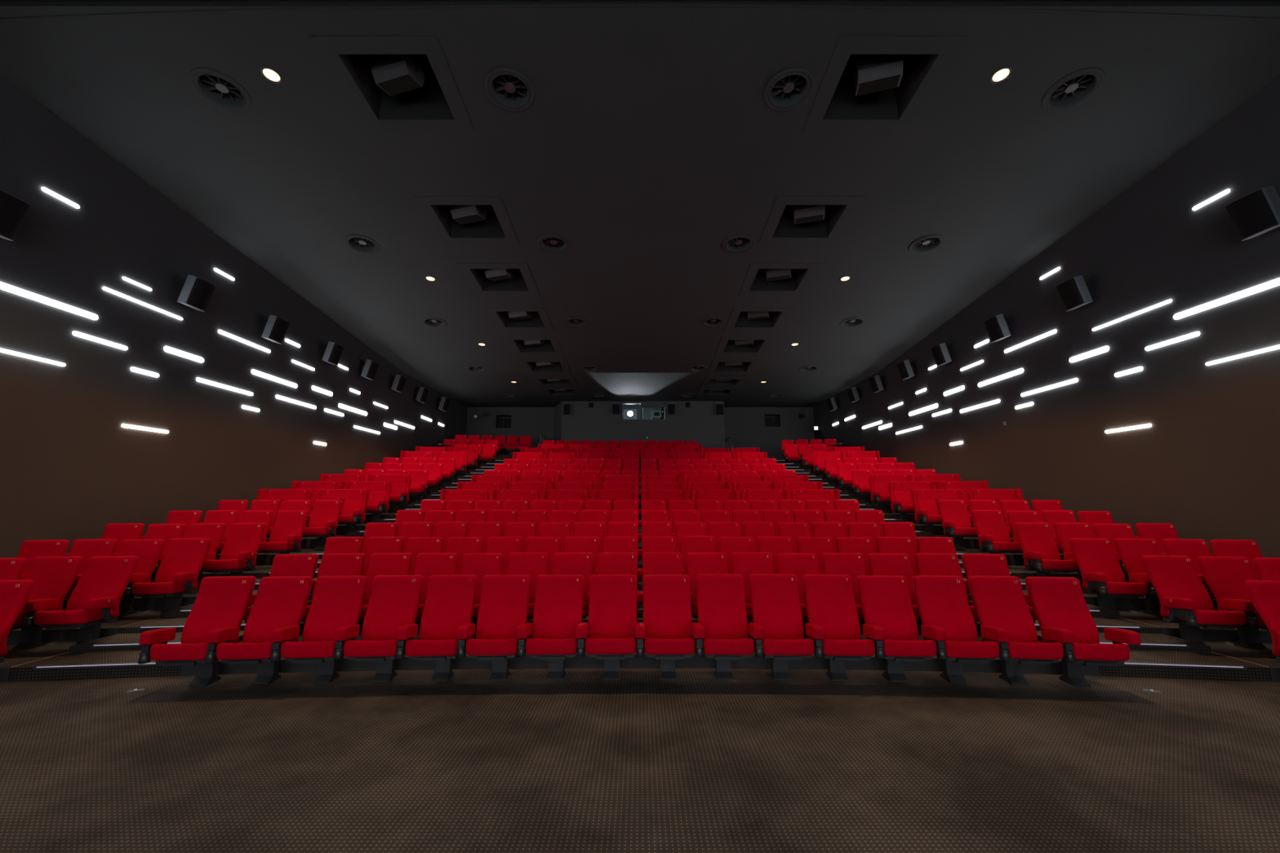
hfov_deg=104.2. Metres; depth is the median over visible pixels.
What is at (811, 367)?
ceiling vent
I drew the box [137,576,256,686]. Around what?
chair
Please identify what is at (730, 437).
guard rail
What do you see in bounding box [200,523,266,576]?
chair
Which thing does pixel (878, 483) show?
chair
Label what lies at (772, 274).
ceiling speaker
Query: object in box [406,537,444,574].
chair
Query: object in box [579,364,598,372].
ceiling vent
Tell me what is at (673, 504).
chair
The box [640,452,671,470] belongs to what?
chair
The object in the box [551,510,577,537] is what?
chair
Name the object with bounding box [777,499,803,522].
chair
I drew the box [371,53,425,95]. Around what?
ceiling speaker
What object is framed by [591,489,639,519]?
chair
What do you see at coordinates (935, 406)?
wall light
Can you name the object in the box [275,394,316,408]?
wall light
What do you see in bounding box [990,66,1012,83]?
recessed light
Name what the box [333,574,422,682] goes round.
chair
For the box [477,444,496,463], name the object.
chair
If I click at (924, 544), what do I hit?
chair
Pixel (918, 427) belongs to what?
wall light
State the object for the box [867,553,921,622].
chair
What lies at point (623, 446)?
chair
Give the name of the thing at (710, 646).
seat cushion
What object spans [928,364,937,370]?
wall light
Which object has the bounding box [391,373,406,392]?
wall speaker
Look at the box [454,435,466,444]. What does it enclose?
chair
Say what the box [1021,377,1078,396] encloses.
wall light
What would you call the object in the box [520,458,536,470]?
chair
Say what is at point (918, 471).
chair
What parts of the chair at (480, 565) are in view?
leg, seat frame, backrest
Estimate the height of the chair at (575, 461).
0.970 m
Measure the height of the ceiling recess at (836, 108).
0.964 m
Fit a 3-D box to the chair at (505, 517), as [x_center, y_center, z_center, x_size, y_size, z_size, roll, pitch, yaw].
[-2.507,1.990,8.931,0.649,0.969,0.608,0,-8,-3]
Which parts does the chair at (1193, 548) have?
backrest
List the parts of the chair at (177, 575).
seat frame, leg, backrest, armrest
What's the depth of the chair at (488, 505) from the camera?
10.17 m
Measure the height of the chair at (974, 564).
0.966 m
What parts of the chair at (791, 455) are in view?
backrest, seat frame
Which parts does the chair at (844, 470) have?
armrest, backrest, leg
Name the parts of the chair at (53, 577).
seat frame, leg, armrest, backrest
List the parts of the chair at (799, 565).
backrest, seat frame, leg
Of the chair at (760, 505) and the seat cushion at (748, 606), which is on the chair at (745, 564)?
the seat cushion at (748, 606)
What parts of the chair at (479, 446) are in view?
backrest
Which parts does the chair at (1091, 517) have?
backrest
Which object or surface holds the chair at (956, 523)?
on the floor
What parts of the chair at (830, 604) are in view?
backrest, leg, seat frame, armrest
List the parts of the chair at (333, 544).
backrest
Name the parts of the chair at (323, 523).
seat frame, leg, backrest, armrest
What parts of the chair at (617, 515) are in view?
backrest, armrest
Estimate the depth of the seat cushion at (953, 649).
4.56 m
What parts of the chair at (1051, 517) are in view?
backrest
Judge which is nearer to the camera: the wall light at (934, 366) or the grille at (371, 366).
the wall light at (934, 366)
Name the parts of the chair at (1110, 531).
backrest, leg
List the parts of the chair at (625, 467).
backrest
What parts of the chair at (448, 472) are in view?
leg, backrest, armrest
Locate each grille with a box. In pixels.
[186,277,215,311]
[268,316,289,343]
[328,342,343,364]
[366,360,378,380]
[377,75,421,95]
[395,375,406,391]
[419,387,428,402]
[442,398,449,411]
[454,214,484,224]
[487,275,511,280]
[510,315,530,319]
[525,342,542,346]
[715,404,723,414]
[736,342,752,346]
[748,315,768,319]
[767,275,790,280]
[795,214,823,224]
[826,398,834,410]
[846,387,855,402]
[857,75,900,95]
[868,376,879,392]
[897,361,909,379]
[930,344,946,365]
[1055,277,1084,311]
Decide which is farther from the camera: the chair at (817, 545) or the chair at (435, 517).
the chair at (435, 517)
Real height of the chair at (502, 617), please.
0.961 m
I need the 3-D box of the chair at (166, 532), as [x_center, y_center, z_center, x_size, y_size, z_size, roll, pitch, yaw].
[-7.332,1.957,7.454,0.649,0.958,0.616,1,-9,-8]
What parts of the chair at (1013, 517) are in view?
backrest, armrest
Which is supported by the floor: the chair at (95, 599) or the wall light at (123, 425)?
the chair at (95, 599)
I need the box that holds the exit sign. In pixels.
[813,426,821,430]
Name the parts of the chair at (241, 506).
backrest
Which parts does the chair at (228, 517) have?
backrest, armrest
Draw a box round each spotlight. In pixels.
[472,404,479,418]
[798,404,804,418]
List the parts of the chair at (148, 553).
leg, armrest, backrest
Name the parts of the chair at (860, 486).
armrest, backrest, seat frame, leg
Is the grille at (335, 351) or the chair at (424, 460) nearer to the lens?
the grille at (335, 351)
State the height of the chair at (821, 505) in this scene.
0.965 m
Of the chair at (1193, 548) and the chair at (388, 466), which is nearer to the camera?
the chair at (1193, 548)
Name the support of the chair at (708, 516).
on the floor
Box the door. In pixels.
[813,427,823,444]
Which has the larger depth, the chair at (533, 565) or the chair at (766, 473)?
the chair at (766, 473)
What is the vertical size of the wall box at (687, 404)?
0.220 m
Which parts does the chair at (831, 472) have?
armrest, backrest, leg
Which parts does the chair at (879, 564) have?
backrest, seat frame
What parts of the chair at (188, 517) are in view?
backrest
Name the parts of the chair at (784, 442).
backrest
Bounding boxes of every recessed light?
[260,66,282,83]
[425,275,435,281]
[477,342,485,346]
[791,342,799,346]
[840,275,850,281]
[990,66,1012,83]
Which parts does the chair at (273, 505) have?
backrest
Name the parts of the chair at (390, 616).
seat frame, leg, backrest, armrest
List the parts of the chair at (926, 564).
backrest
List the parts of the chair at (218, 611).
armrest, seat frame, leg, backrest, armrest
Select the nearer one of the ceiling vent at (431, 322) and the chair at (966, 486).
the chair at (966, 486)
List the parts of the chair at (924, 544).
backrest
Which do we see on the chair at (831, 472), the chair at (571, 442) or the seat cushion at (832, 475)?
the seat cushion at (832, 475)
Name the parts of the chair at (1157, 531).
backrest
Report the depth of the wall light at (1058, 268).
10.32 m
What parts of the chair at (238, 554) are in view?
seat frame, leg, backrest, armrest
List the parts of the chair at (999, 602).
backrest, leg, seat frame, armrest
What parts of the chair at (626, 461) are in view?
backrest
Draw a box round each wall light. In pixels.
[0,281,97,320]
[0,347,65,366]
[40,186,79,208]
[71,330,127,350]
[102,286,182,319]
[120,423,168,433]
[121,276,151,291]
[129,366,159,377]
[163,345,204,363]
[195,377,253,395]
[213,267,234,280]
[217,329,270,353]
[240,404,259,412]
[250,368,297,388]
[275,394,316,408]
[284,338,300,347]
[291,359,315,370]
[311,385,333,396]
[312,440,326,445]
[324,408,343,416]
[337,364,348,370]
[337,403,367,415]
[349,388,359,394]
[353,425,380,434]
[373,401,387,408]
[383,422,397,430]
[394,420,414,429]
[421,415,431,422]
[844,414,855,421]
[862,420,882,429]
[878,422,892,430]
[888,401,902,408]
[895,425,922,434]
[908,403,937,416]
[915,387,926,394]
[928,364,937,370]
[932,408,951,417]
[943,385,964,395]
[949,440,963,445]
[960,360,983,371]
[960,399,1000,413]
[973,338,989,348]
[977,368,1023,386]
[1004,328,1057,353]
[1014,401,1034,408]
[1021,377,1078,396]
[1040,266,1060,279]
[1069,345,1110,363]
[1092,298,1172,331]
[1105,423,1151,433]
[1114,366,1143,377]
[1145,331,1200,351]
[1173,277,1279,319]
[1192,188,1231,210]
[1205,344,1279,365]
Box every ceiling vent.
[188,67,252,111]
[343,234,380,253]
[421,316,447,328]
[466,364,486,372]
[484,67,534,111]
[500,393,516,396]
[537,234,569,253]
[564,316,588,328]
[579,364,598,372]
[591,393,606,396]
[679,393,694,396]
[688,364,707,372]
[701,316,725,328]
[722,234,755,253]
[764,67,814,111]
[768,393,783,396]
[799,364,818,372]
[840,316,866,328]
[908,234,945,253]
[1041,67,1105,111]
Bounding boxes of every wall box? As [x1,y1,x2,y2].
[588,402,593,407]
[685,402,689,407]
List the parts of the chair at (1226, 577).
backrest, leg, seat frame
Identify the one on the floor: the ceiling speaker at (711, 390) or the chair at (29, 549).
the chair at (29, 549)
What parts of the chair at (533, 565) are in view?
backrest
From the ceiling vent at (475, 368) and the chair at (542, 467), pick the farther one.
the ceiling vent at (475, 368)
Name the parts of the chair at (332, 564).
backrest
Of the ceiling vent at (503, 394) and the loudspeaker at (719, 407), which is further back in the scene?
the loudspeaker at (719, 407)
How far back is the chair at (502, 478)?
13.20 m
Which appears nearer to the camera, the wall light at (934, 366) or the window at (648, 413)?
the wall light at (934, 366)
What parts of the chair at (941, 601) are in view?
backrest, leg, seat frame, armrest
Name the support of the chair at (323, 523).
on the floor
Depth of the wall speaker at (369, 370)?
15.00 m
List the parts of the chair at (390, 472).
backrest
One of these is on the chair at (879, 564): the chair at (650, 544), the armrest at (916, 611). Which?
the armrest at (916, 611)
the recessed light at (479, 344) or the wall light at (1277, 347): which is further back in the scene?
the recessed light at (479, 344)
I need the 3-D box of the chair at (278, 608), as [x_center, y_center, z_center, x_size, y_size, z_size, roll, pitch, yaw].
[-3.622,1.989,4.816,0.649,0.961,0.621,1,-8,-4]
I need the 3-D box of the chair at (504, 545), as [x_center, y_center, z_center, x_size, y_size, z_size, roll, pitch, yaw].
[-1.949,2.045,6.931,0.649,0.961,0.622,0,-8,-2]
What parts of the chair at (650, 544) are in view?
backrest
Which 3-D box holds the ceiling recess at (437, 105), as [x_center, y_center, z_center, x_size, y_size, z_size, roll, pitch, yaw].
[-3.270,-5.016,6.859,1.560,0.964,1.435,0,-8,0]
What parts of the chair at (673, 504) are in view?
backrest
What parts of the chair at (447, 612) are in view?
seat frame, leg, backrest, armrest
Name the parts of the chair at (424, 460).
backrest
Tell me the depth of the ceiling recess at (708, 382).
19.82 m
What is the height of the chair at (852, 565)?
0.964 m
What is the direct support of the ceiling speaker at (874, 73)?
hanging from the ceiling recess at (836, 108)
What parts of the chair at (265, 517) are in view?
backrest, armrest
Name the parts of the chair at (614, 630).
leg, seat frame, backrest, armrest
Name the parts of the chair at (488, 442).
backrest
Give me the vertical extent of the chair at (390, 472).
0.960 m
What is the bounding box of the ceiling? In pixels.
[0,0,1279,407]
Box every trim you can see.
[0,4,1279,20]
[10,513,391,667]
[888,513,1269,667]
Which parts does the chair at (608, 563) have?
backrest, armrest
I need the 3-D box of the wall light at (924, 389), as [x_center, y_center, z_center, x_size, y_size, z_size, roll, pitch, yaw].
[8.510,-1.069,15.078,0.020,0.093,0.579,0,-8,0]
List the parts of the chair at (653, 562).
backrest, armrest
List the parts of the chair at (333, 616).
seat frame, leg, backrest, armrest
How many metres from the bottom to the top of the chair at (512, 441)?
0.969 m
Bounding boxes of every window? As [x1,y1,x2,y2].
[497,416,511,428]
[622,403,640,420]
[641,406,665,420]
[764,415,778,426]
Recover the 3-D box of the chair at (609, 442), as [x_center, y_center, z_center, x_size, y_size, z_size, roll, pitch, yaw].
[-1.117,1.045,21.008,0.649,0.961,0.622,0,-8,-1]
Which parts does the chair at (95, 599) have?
seat frame, leg, armrest, backrest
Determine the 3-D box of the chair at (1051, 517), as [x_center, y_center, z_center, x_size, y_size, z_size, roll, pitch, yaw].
[7.346,1.923,8.477,0.649,0.969,0.614,-1,-9,8]
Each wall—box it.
[0,75,467,558]
[466,407,554,455]
[553,401,724,448]
[622,404,640,419]
[724,407,814,460]
[813,77,1279,557]
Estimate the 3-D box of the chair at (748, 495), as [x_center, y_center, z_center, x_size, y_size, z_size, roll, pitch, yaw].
[2.793,1.887,10.966,1.112,1.000,0.628,0,-8,3]
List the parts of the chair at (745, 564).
backrest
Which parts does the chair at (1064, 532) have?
backrest, leg, armrest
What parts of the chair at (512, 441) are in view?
seat frame, backrest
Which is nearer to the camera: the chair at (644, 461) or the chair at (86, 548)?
the chair at (86, 548)
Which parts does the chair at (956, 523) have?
armrest, backrest, leg, seat frame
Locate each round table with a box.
[432,444,452,447]
[827,443,847,447]
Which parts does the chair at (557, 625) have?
seat frame, leg, backrest, armrest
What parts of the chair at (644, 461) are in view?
backrest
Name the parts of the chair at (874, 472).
backrest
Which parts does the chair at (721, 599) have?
backrest, leg, seat frame, armrest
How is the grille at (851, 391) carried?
attached to the wall speaker at (853, 393)
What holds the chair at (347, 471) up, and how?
on the floor
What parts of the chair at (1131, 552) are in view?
backrest, seat frame, leg, armrest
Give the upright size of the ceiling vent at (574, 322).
0.402 m
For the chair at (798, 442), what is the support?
on the floor
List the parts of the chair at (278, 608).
seat frame, leg, backrest, armrest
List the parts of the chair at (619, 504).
backrest, armrest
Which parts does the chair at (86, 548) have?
armrest, backrest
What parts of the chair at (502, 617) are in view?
seat frame, leg, backrest, armrest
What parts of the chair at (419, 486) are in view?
leg, seat frame, backrest, armrest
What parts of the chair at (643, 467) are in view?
backrest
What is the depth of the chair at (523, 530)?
8.19 m
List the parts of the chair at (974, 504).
backrest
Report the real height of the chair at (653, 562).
0.969 m
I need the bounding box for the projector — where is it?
[623,408,636,419]
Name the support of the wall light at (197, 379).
attached to the wall at (69, 469)
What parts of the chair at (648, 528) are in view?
backrest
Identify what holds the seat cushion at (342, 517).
on the chair at (354, 501)
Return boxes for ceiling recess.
[309,35,474,132]
[413,195,519,244]
[456,262,539,295]
[484,306,553,330]
[503,336,563,355]
[518,359,570,373]
[532,377,577,386]
[541,388,582,395]
[696,388,737,395]
[701,377,746,386]
[707,359,759,373]
[715,336,774,355]
[724,306,793,330]
[738,262,822,295]
[759,195,864,244]
[802,35,967,132]
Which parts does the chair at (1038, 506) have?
backrest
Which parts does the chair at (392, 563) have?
seat frame, backrest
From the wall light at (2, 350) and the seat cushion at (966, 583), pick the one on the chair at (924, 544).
the seat cushion at (966, 583)
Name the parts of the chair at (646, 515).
backrest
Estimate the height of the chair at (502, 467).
0.963 m
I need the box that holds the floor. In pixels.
[0,454,1279,852]
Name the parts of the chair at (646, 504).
backrest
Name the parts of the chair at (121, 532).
backrest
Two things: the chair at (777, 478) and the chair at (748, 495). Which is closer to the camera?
the chair at (748, 495)
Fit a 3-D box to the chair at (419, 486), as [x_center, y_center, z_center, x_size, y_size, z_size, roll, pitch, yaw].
[-6.199,1.668,13.754,0.649,0.959,0.612,1,-9,-6]
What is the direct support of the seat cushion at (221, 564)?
on the chair at (238, 554)
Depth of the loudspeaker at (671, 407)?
22.81 m
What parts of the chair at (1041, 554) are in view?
armrest, backrest, leg, seat frame, armrest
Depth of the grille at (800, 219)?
9.52 m
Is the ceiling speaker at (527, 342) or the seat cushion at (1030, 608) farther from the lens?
the ceiling speaker at (527, 342)
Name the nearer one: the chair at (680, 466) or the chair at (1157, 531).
the chair at (1157, 531)
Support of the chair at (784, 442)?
on the floor
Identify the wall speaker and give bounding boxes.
[0,189,30,240]
[177,274,215,311]
[261,314,289,344]
[321,341,343,365]
[360,359,378,380]
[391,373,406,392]
[415,386,428,403]
[438,396,449,411]
[826,396,838,411]
[846,386,859,402]
[868,374,883,392]
[897,359,914,380]
[930,342,951,366]
[983,314,1010,342]
[1055,275,1093,311]
[1225,184,1279,240]
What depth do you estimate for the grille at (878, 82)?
6.76 m
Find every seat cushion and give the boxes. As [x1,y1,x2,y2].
[13,610,27,626]
[33,609,114,625]
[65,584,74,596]
[132,582,194,595]
[150,642,233,661]
[203,559,253,569]
[216,641,273,660]
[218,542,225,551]
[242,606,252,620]
[257,541,294,551]
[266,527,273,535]
[280,640,337,658]
[302,527,331,535]
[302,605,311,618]
[306,514,358,522]
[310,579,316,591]
[343,640,398,657]
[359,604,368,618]
[365,504,379,511]
[389,494,404,501]
[404,639,459,656]
[408,487,423,493]
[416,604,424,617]
[426,479,439,484]
[441,472,452,478]
[453,466,462,471]
[465,638,518,655]
[466,461,474,466]
[471,604,479,617]
[480,456,493,461]
[505,445,517,449]
[518,445,529,449]
[525,638,577,655]
[527,603,534,617]
[582,603,588,616]
[584,637,635,654]
[644,637,695,654]
[691,602,697,616]
[702,638,754,655]
[745,603,752,617]
[761,638,814,655]
[786,456,799,460]
[800,604,808,617]
[805,461,813,466]
[817,466,826,471]
[821,639,875,656]
[829,472,838,478]
[843,479,853,484]
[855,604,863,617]
[858,487,871,493]
[875,494,890,501]
[881,639,936,657]
[900,504,914,511]
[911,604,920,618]
[921,514,973,522]
[942,640,999,658]
[948,527,977,535]
[963,580,969,591]
[969,605,978,619]
[985,541,1022,551]
[1006,527,1013,535]
[1007,641,1063,659]
[1026,559,1076,569]
[1027,606,1037,620]
[1054,542,1061,551]
[1070,642,1129,661]
[1085,581,1147,594]
[1164,609,1246,625]
[1207,584,1214,596]
[1245,611,1266,626]
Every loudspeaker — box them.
[562,403,571,415]
[611,403,620,414]
[666,403,675,415]
[714,403,724,415]
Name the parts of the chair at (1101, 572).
armrest, backrest, leg, seat frame, armrest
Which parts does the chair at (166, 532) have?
leg, armrest, backrest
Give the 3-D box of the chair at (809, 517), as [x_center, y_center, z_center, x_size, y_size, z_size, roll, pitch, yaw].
[3.078,1.989,8.904,0.649,0.964,0.615,0,-8,3]
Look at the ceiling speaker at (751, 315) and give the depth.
13.58 m
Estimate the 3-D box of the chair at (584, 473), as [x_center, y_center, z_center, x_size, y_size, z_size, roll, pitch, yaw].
[-1.391,1.713,14.074,0.649,0.962,0.614,0,-8,-1]
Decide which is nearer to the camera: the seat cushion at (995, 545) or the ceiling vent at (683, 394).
the seat cushion at (995, 545)
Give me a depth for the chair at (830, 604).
4.99 m
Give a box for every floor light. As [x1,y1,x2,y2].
[125,688,144,693]
[1142,688,1162,693]
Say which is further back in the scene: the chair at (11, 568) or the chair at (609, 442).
the chair at (609, 442)
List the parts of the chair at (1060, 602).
backrest, leg, seat frame, armrest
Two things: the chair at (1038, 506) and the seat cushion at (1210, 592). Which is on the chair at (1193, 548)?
the seat cushion at (1210, 592)
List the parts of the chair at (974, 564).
backrest, armrest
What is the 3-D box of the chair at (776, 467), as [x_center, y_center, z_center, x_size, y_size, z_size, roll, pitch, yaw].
[4.195,1.580,14.971,0.649,0.966,0.619,-1,-8,4]
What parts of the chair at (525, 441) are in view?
backrest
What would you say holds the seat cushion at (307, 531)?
on the chair at (323, 523)
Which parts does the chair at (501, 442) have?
backrest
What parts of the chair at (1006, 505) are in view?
backrest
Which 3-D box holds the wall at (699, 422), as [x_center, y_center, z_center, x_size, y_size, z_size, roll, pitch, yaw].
[-0.172,1.701,23.353,8.104,6.978,1.500,0,-8,0]
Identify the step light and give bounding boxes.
[33,662,162,670]
[90,641,181,648]
[137,623,245,629]
[177,609,191,613]
[884,519,896,520]
[1034,623,1142,629]
[1088,609,1102,613]
[1099,641,1189,648]
[1117,662,1246,670]
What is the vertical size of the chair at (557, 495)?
1.000 m
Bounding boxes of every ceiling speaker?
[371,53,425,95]
[449,204,486,224]
[484,268,514,280]
[507,311,532,319]
[523,339,545,346]
[535,361,555,366]
[546,379,563,382]
[555,389,569,391]
[709,389,724,391]
[715,379,731,382]
[724,361,742,366]
[734,339,753,346]
[746,311,768,319]
[765,268,791,280]
[792,204,825,224]
[853,53,903,95]
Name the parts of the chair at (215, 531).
leg, backrest, armrest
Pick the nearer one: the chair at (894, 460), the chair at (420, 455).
the chair at (894, 460)
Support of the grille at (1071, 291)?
attached to the wall speaker at (1073, 293)
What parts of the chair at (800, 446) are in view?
backrest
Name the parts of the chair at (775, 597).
backrest, leg, seat frame, armrest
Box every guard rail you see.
[539,433,546,444]
[724,436,733,449]
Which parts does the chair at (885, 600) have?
backrest, leg, seat frame, armrest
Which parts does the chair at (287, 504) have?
backrest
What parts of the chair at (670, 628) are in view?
backrest, leg, seat frame, armrest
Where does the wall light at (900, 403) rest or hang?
attached to the wall at (1207, 464)
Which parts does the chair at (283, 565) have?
armrest, backrest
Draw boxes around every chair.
[0,557,26,580]
[0,579,34,662]
[9,555,83,650]
[16,539,69,579]
[22,555,137,644]
[63,538,118,610]
[64,523,144,556]
[71,538,165,616]
[123,537,211,614]
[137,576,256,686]
[140,511,202,539]
[144,524,186,582]
[153,523,226,588]
[199,500,248,523]
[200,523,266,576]
[203,510,239,559]
[204,576,312,684]
[217,510,274,552]
[242,554,318,622]
[249,500,279,537]
[256,488,313,524]
[257,510,308,554]
[266,500,311,537]
[269,575,368,683]
[290,480,342,510]
[301,553,365,623]
[302,500,342,550]
[306,488,369,536]
[310,537,364,595]
[319,474,365,488]
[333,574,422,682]
[343,469,364,474]
[343,480,392,522]
[358,552,412,622]
[361,522,398,553]
[362,537,404,576]
[363,462,382,476]
[364,469,386,481]
[367,474,411,513]
[382,457,399,469]
[385,462,403,474]
[388,470,407,504]
[395,510,425,537]
[395,574,477,680]
[399,450,433,463]
[400,522,433,552]
[401,457,418,470]
[404,463,423,474]
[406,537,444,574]
[408,470,428,504]
[413,552,457,622]
[415,446,446,457]
[420,457,437,487]
[420,499,446,522]
[425,463,443,494]
[426,510,456,537]
[435,451,467,479]
[435,521,467,552]
[439,457,455,487]
[440,489,488,510]
[443,439,456,451]
[446,537,483,574]
[448,446,478,472]
[448,499,474,521]
[453,444,467,447]
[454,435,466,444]
[456,574,532,679]
[457,439,470,447]
[457,481,502,500]
[458,510,487,537]
[460,553,503,639]
[468,435,479,444]
[468,444,481,462]
[470,521,502,553]
[471,439,484,453]
[471,475,512,489]
[476,500,502,521]
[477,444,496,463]
[480,435,493,444]
[481,440,498,456]
[484,470,502,475]
[486,536,522,574]
[489,510,517,537]
[491,489,539,510]
[493,435,506,455]
[493,463,511,475]
[502,435,519,455]
[503,458,519,470]
[503,470,521,481]
[503,481,547,499]
[504,500,529,522]
[505,522,536,552]
[506,552,548,638]
[512,452,543,463]
[512,463,529,475]
[514,475,555,489]
[515,435,532,451]
[516,574,588,679]
[520,447,549,458]
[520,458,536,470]
[520,510,547,537]
[524,470,541,475]
[525,537,560,574]
[531,463,547,475]
[532,499,556,522]
[537,444,564,452]
[537,458,553,470]
[539,522,570,552]
[542,440,555,444]
[542,489,588,510]
[543,470,560,481]
[545,452,575,464]
[550,464,566,475]
[550,481,593,500]
[551,448,579,458]
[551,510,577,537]
[551,552,592,618]
[555,440,568,448]
[555,458,570,470]
[557,475,596,489]
[560,500,584,522]
[563,470,580,475]
[564,537,599,574]
[565,444,591,452]
[568,440,580,444]
[568,463,584,475]
[573,458,587,471]
[573,522,604,553]
[576,574,645,679]
[577,452,607,464]
[581,448,608,459]
[581,510,608,537]
[582,440,593,448]
[582,471,599,481]
[586,464,602,475]
[586,499,611,533]
[587,552,643,617]
[590,458,604,471]
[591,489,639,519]
[593,444,619,453]
[595,440,606,444]
[595,481,639,509]
[599,475,639,499]
[602,471,619,475]
[603,536,642,577]
[604,464,621,475]
[606,458,622,475]
[608,440,619,444]
[608,452,639,470]
[608,521,642,568]
[611,448,639,462]
[611,509,641,540]
[614,499,641,526]
[620,440,632,448]
[621,444,647,463]
[622,464,640,479]
[622,470,641,490]
[623,458,640,473]
[633,440,644,444]
[635,574,704,679]
[636,551,693,617]
[637,521,679,568]
[637,536,684,590]
[638,471,657,491]
[638,499,671,533]
[638,510,675,549]
[639,458,658,475]
[639,464,657,484]
[640,448,668,462]
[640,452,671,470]
[640,475,680,499]
[640,481,684,509]
[640,489,688,519]
[646,440,657,448]
[648,444,674,453]
[657,458,676,475]
[658,464,675,475]
[659,440,671,444]
[660,471,677,475]
[668,500,699,533]
[671,440,684,448]
[671,448,698,458]
[671,510,698,537]
[672,452,702,464]
[675,444,702,452]
[675,458,689,471]
[675,522,706,552]
[677,463,693,475]
[680,470,697,481]
[680,536,715,574]
[683,475,722,489]
[684,440,697,444]
[686,481,729,500]
[687,552,728,618]
[691,489,737,510]
[692,458,706,470]
[695,463,711,475]
[695,499,719,522]
[695,573,764,679]
[699,470,716,475]
[700,448,728,458]
[702,510,728,536]
[704,452,734,463]
[709,458,724,470]
[709,521,740,552]
[713,463,730,475]
[719,471,736,481]
[719,537,754,573]
[723,500,747,521]
[724,475,765,489]
[726,458,742,471]
[730,447,759,458]
[731,551,773,638]
[732,463,748,475]
[732,481,776,500]
[732,510,759,537]
[736,452,767,463]
[738,470,755,475]
[740,489,788,510]
[743,458,759,470]
[743,522,774,552]
[749,573,824,679]
[750,463,767,475]
[750,500,775,522]
[757,536,794,573]
[758,470,776,481]
[760,458,776,470]
[762,510,791,537]
[767,475,808,489]
[768,463,786,475]
[776,553,819,639]
[777,470,795,475]
[777,481,822,499]
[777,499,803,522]
[777,522,809,553]
[781,440,798,456]
[783,444,802,463]
[791,489,839,510]
[792,510,821,537]
[795,439,808,454]
[796,537,833,574]
[798,444,811,462]
[801,446,831,472]
[802,574,884,680]
[805,499,831,521]
[809,439,822,447]
[811,521,844,552]
[812,444,826,447]
[812,451,844,479]
[822,552,866,622]
[823,439,836,451]
[823,510,853,537]
[824,457,840,487]
[833,446,864,457]
[833,499,859,522]
[835,537,873,575]
[836,463,854,494]
[842,457,859,487]
[846,450,880,463]
[846,522,879,553]
[851,469,871,504]
[854,510,884,537]
[856,462,875,474]
[857,575,946,682]
[861,457,878,470]
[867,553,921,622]
[868,474,912,513]
[872,470,891,504]
[875,537,917,576]
[876,462,894,474]
[880,457,897,469]
[881,522,918,553]
[887,480,936,522]
[893,469,915,481]
[897,462,916,476]
[910,488,973,536]
[911,575,1009,683]
[914,474,960,488]
[914,553,978,623]
[915,469,935,474]
[915,537,970,595]
[937,480,989,510]
[937,499,977,550]
[961,553,1037,622]
[966,488,1033,524]
[967,575,1074,684]
[968,499,1013,537]
[971,510,1022,554]
[1000,500,1044,537]
[1006,511,1061,552]
[1013,522,1076,577]
[1024,577,1141,686]
[1031,500,1079,523]
[1041,510,1097,559]
[1053,522,1120,588]
[1069,537,1151,614]
[1077,511,1139,538]
[1093,523,1166,582]
[1114,538,1207,616]
[1135,523,1215,556]
[1141,555,1255,644]
[1162,538,1261,610]
[1197,555,1268,650]
[1209,539,1262,576]
[1244,580,1279,662]
[1253,557,1279,580]
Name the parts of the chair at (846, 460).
backrest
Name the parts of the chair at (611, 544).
backrest, armrest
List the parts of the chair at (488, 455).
seat frame, backrest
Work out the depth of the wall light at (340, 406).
14.64 m
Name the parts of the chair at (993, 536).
armrest, backrest, seat frame, armrest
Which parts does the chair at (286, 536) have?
seat frame, backrest, armrest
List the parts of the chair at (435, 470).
leg, backrest, armrest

